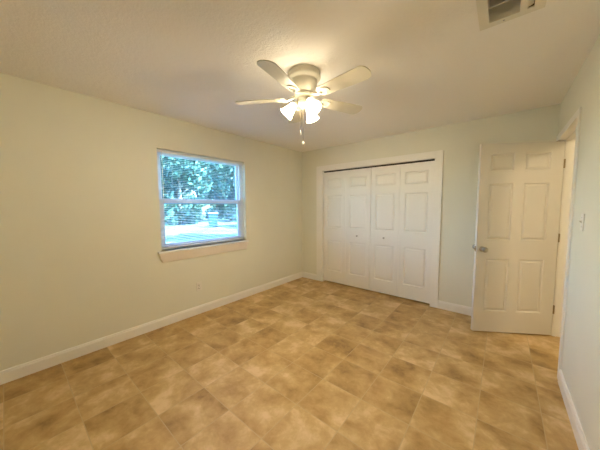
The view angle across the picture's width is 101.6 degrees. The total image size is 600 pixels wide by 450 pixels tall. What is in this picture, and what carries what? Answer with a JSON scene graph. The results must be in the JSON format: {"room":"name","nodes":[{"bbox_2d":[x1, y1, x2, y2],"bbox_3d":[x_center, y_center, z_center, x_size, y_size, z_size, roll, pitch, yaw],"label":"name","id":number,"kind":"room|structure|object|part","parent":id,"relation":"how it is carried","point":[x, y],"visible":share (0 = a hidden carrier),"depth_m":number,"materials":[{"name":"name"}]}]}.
{"room":"empty bedroom","nodes":[
{"label":"empty bedroom","id":0,"kind":"room"},
{"bbox_2d":[0,72,301,370],"bbox_3d":[-1.190,-0.071,3.402,0.120,2.440,5.220,3,6,39],"label":"wall","id":1,"kind":"structure","parent":0,"point":[80,231],"depth_m":2.39,"materials":[{"name":"paint"}]},
{"bbox_2d":[0,272,302,384],"bbox_3d":[-1.332,1.114,3.205,0.015,0.107,4.350,3,6,39],"label":"baseboard","id":2,"kind":"structure","parent":1,"relation":"attached to","point":[19,371],"depth_m":2.55,"materials":[{"name":"paint"}]},
{"bbox_2d":[196,282,201,290],"bbox_3d":[-1.320,0.805,3.203,0.010,0.114,0.070,3,6,39],"label":"wall outlet","id":3,"kind":"object","parent":1,"relation":"attached to","point":[199,284],"visible":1,"depth_m":3.20,"materials":[{"name":"white plastic"}]},
{"bbox_2d":[157,149,248,262],"bbox_3d":[-1.256,-0.254,3.270,0.166,1.311,1.274,3,6,39],"label":"window","id":4,"kind":"structure","parent":1,"relation":"in","point":[180,253],"depth_m":3.23,"materials":[{"name":"plastic"}]},
{"bbox_3d":[-1.308,-0.583,3.291,0.022,0.598,1.129,3,6,39],"label":"sash","id":5,"kind":"part","parent":4,"relation":"part of","materials":[{"name":"glass"}]},
{"bbox_3d":[-1.286,-0.055,3.314,0.024,0.578,1.129,3,6,39],"label":"sash","id":6,"kind":"part","parent":4,"relation":"part of","materials":[{"name":"glass"}]},
{"bbox_2d":[157,149,243,248],"bbox_3d":[-1.244,-0.325,3.276,0.038,1.142,1.201,3,6,39],"label":"mini blind","id":7,"kind":"object","parent":4,"relation":"attached to","point":[158,151],"visible":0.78,"depth_m":3.17,"materials":[{"name":"white plastic"}]},
{"bbox_3d":[-1.252,-0.881,3.238,0.026,0.028,1.201,3,6,39],"label":"head rail","id":8,"kind":"part","parent":7,"relation":"part of","materials":[{"name":"white plastic"}]},
{"bbox_3d":[-1.245,0.238,3.322,0.022,0.012,1.195,3,6,39],"label":"rail","id":9,"kind":"part","parent":7,"relation":"part of","materials":[{"name":"white plastic"}]},
{"bbox_3d":[-1.231,0.280,3.292,0.110,0.022,1.274,3,6,39],"label":"sill","id":10,"kind":"part","parent":4,"relation":"part of","materials":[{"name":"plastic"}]},
{"bbox_2d":[0,277,578,449],"bbox_3d":[0.693,1.302,1.949,4.990,0.100,5.220,3,6,39],"label":"floor","id":11,"kind":"structure","parent":0,"point":[302,363],"depth_m":1.91,"materials":[{"name":"tile"}]},
{"bbox_2d":[0,0,599,151],"bbox_3d":[0.680,-1.191,1.761,4.990,0.020,5.220,3,6,39],"label":"ceiling","id":12,"kind":"structure","parent":0,"point":[431,64],"depth_m":1.69,"materials":[{"name":"white paint"}]},
{"bbox_2d":[235,60,370,144],"bbox_3d":[0.051,-0.906,1.903,1.064,0.563,1.083,3,6,39],"label":"ceiling fan","id":13,"kind":"object","parent":12,"relation":"hanging from","point":[302,80],"visible":1,"depth_m":1.83,"materials":[{"name":"wood"}]},
{"bbox_3d":[-0.324,-1.000,1.982,0.411,0.033,0.130,0,4,9],"label":"blade","id":14,"kind":"part","parent":13,"relation":"part of","materials":[{"name":"wood"}]},
{"bbox_3d":[-0.129,-0.972,1.606,0.130,0.033,0.411,2,5,27],"label":"blade","id":15,"kind":"part","parent":13,"relation":"part of","materials":[{"name":"wood"}]},
{"bbox_3d":[-0.098,-0.902,1.934,0.120,0.128,0.114,3,6,39],"label":"lamp shade","id":16,"kind":"part","parent":13,"relation":"part of","materials":[{"name":"white glass"}]},
{"bbox_3d":[-0.026,-1.024,2.282,0.130,0.033,0.411,-1,4,-9],"label":"blade","id":17,"kind":"part","parent":13,"relation":"part of","materials":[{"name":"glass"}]},
{"bbox_3d":[0.094,-0.911,2.043,0.111,0.128,0.126,3,6,39],"label":"lamp shade","id":18,"kind":"part","parent":13,"relation":"part of","materials":[{"name":"white glass"}]},
{"bbox_3d":[0.087,-0.905,1.834,0.065,0.071,0.053,3,6,39],"label":"bulb","id":19,"kind":"part","parent":13,"relation":"part of","materials":[{"name":"white glass"}]},
{"bbox_3d":[0.090,-0.894,1.821,0.125,0.128,0.109,3,6,39],"label":"lamp shade","id":20,"kind":"part","parent":13,"relation":"part of","materials":[{"name":"white glass"}]},
{"bbox_3d":[0.353,-1.012,2.093,0.411,0.033,0.130,-3,5,-27],"label":"blade","id":21,"kind":"part","parent":13,"relation":"part of","materials":[{"name":"wood"}]},
{"bbox_3d":[0.290,-0.980,1.675,0.411,0.033,0.130,4,6,44],"label":"blade","id":22,"kind":"part","parent":13,"relation":"part of","materials":[{"name":"wood"}]},
{"bbox_2d":[476,0,546,30],"bbox_3d":[1.022,-1.217,1.175,0.276,0.174,0.490,3,6,39],"label":"ceiling vent","id":23,"kind":"object","parent":12,"relation":"in","point":[491,13],"visible":1,"depth_m":1.33,"materials":[{"name":"metal"}]},
{"bbox_3d":[1.068,-1.170,1.278,0.132,0.048,0.066,3,6,39],"label":"blade","id":24,"kind":"part","parent":23,"relation":"part of","materials":[{"name":"metal"}]},
{"bbox_3d":[1.085,-1.143,1.130,0.024,0.013,0.402,3,6,39],"label":"blade","id":25,"kind":"part","parent":23,"relation":"part of","materials":[{"name":"metal"}]},
{"bbox_2d":[302,104,559,306],"bbox_3d":[1.450,-0.109,3.708,3.554,2.440,0.120,3,6,39],"label":"wall","id":26,"kind":"structure","parent":0,"point":[460,142],"depth_m":3.18,"materials":[{"name":"paint"}]},
{"bbox_2d":[324,159,434,172],"bbox_3d":[1.146,-0.924,3.888,1.806,0.018,0.040,3,6,39],"label":"closet track","id":27,"kind":"object","parent":26,"relation":"attached to","point":[430,159],"visible":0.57,"depth_m":3.74,"materials":[{"name":"silver metal"}]},
{"bbox_2d":[324,168,370,289],"bbox_3d":[0.789,0.061,4.235,0.894,1.985,0.072,3,6,39],"label":"door","id":28,"kind":"structure","parent":27,"relation":"hanging from","point":[347,193],"depth_m":4.21,"materials":[{"name":"paint"}]},
{"bbox_3d":[0.624,0.051,4.388,0.446,1.985,0.032,3,6,39],"label":"panel","id":29,"kind":"part","parent":28,"relation":"part of","materials":[{"name":"paint"}]},
{"bbox_3d":[0.970,0.070,4.103,0.446,1.985,0.032,3,6,39],"label":"panel","id":30,"kind":"part","parent":28,"relation":"part of","materials":[{"name":"paint"}]},
{"bbox_2d":[370,161,434,303],"bbox_3d":[1.483,0.101,3.662,0.894,1.985,0.072,3,6,39],"label":"door","id":31,"kind":"structure","parent":27,"relation":"hanging from","point":[402,195],"depth_m":3.63,"materials":[{"name":"paint"}]},
{"bbox_3d":[1.319,0.090,3.815,0.446,1.985,0.032,3,6,39],"label":"panel","id":32,"kind":"part","parent":31,"relation":"part of","materials":[{"name":"paint"}]},
{"bbox_3d":[1.664,0.110,3.530,0.446,1.985,0.032,3,6,39],"label":"panel","id":33,"kind":"part","parent":31,"relation":"part of","materials":[{"name":"paint"}]},
{"bbox_2d":[316,150,443,307],"bbox_3d":[1.136,0.031,3.968,2.037,2.126,0.138,3,6,39],"label":"trim","id":34,"kind":"structure","parent":26,"relation":"attached to","point":[437,155],"depth_m":3.40,"materials":[{"name":"paint"}]},
{"bbox_2d":[303,272,471,315],"bbox_3d":[1.367,1.056,3.782,3.404,0.107,0.015,3,6,39],"label":"baseboard","id":35,"kind":"structure","parent":26,"relation":"attached to","point":[466,310],"depth_m":3.25,"materials":[{"name":"paint"}]},
{"bbox_2d":[471,141,565,334],"bbox_3d":[2.297,0.161,2.611,0.798,2.030,0.205,0,4,7],"label":"door","id":36,"kind":"structure","parent":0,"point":[519,189],"depth_m":2.59,"materials":[{"name":"paint"}]},
{"bbox_3d":[1.958,0.262,2.601,0.060,0.060,0.080,0,4,7],"label":"knob","id":37,"kind":"part","parent":36,"relation":"part of","materials":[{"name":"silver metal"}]},
{"bbox_2d":[558,35,599,449],"bbox_3d":[1.309,0.107,0.854,0.120,2.440,4.470,3,6,39],"label":"wall","id":38,"kind":"structure","parent":0,"point":[580,367],"depth_m":1.54,"materials":[{"name":"paint"}]},
{"bbox_2d":[551,107,581,379],"bbox_3d":[2.421,0.164,2.204,0.144,2.111,1.007,3,6,39],"label":"trim","id":39,"kind":"structure","parent":38,"relation":"attached to","point":[570,133],"depth_m":2.48,"materials":[{"name":"paint"}]},
{"bbox_2d":[558,369,589,449],"bbox_3d":[0.984,1.295,0.647,0.015,0.107,3.352,3,6,39],"label":"baseboard","id":40,"kind":"structure","parent":38,"relation":"attached to","point":[581,441],"depth_m":1.55,"materials":[{"name":"paint"}]},
{"bbox_2d":[579,214,584,230],"bbox_3d":[1.856,-0.018,1.615,0.018,0.114,0.070,3,6,39],"label":"light switch","id":41,"kind":"object","parent":38,"relation":"attached to","point":[582,215],"visible":1,"depth_m":1.60,"materials":[{"name":"white plastic"}]},
{"label":"outside","id":42,"kind":"structure","parent":0,"visible":0},
{"bbox_2d":[165,211,236,242],"bbox_3d":[-8.319,0.190,18.274,150.000,0.001,150.000,3,6,39],"label":"ground","id":43,"kind":"structure","parent":42,"point":[223,221],"depth_m":15.83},
{"bbox_2d":[162,170,193,205],"bbox_3d":[-13.871,-4.973,27.307,5.042,9.423,5.805,-2,5,-25],"label":"leafy tree","id":44,"kind":"object","parent":43,"relation":"on","point":[184,191],"visible":0.06,"depth_m":27.86,"materials":[{"name":"green plant"}]},
{"bbox_2d":[160,155,213,225],"bbox_3d":[-10.394,-3.645,21.065,5.230,7.607,4.673,-1,4,-6],"label":"leafy tree","id":45,"kind":"object","parent":43,"relation":"on","point":[165,183],"visible":0.48,"depth_m":20.51,"materials":[{"name":"green plant"}]},
{"bbox_2d":[190,162,210,221],"bbox_3d":[-10.271,-3.581,24.962,2.312,6.749,2.079,0,4,5],"label":"leafy tree","id":46,"kind":"object","parent":43,"relation":"on","point":[200,195],"visible":0.18,"depth_m":24.80,"materials":[{"name":"green plant"}]},
{"bbox_2d":[207,212,218,226],"bbox_3d":[-6.589,-0.409,18.580,0.781,1.130,0.708,-2,5,-25],"label":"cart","id":47,"kind":"object","parent":43,"relation":"on","point":[211,216],"visible":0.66,"depth_m":18.31,"materials":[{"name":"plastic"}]},
{"bbox_2d":[207,162,226,214],"bbox_3d":[-12.617,-6.604,38.633,5.824,10.921,5.604,3,6,39],"label":"leafy tree","id":48,"kind":"object","parent":43,"relation":"on","point":[211,171],"visible":0.05,"depth_m":37.23,"materials":[{"name":"green plant"}]},
{"bbox_2d":[205,169,234,218],"bbox_3d":[-9.540,-5.045,31.997,5.130,8.834,5.165,3,6,39],"label":"leafy tree","id":49,"kind":"object","parent":43,"relation":"on","point":[222,209],"visible":0.21,"depth_m":31.15,"materials":[{"name":"green plant"}]},
{"bbox_2d":[208,163,236,221],"bbox_3d":[-6.547,-3.925,26.245,4.856,7.395,5.040,0,4,10],"label":"leafy tree","id":50,"kind":"object","parent":43,"relation":"on","point":[224,195],"visible":0.16,"depth_m":25.12,"materials":[{"name":"green plant"}]}
]}

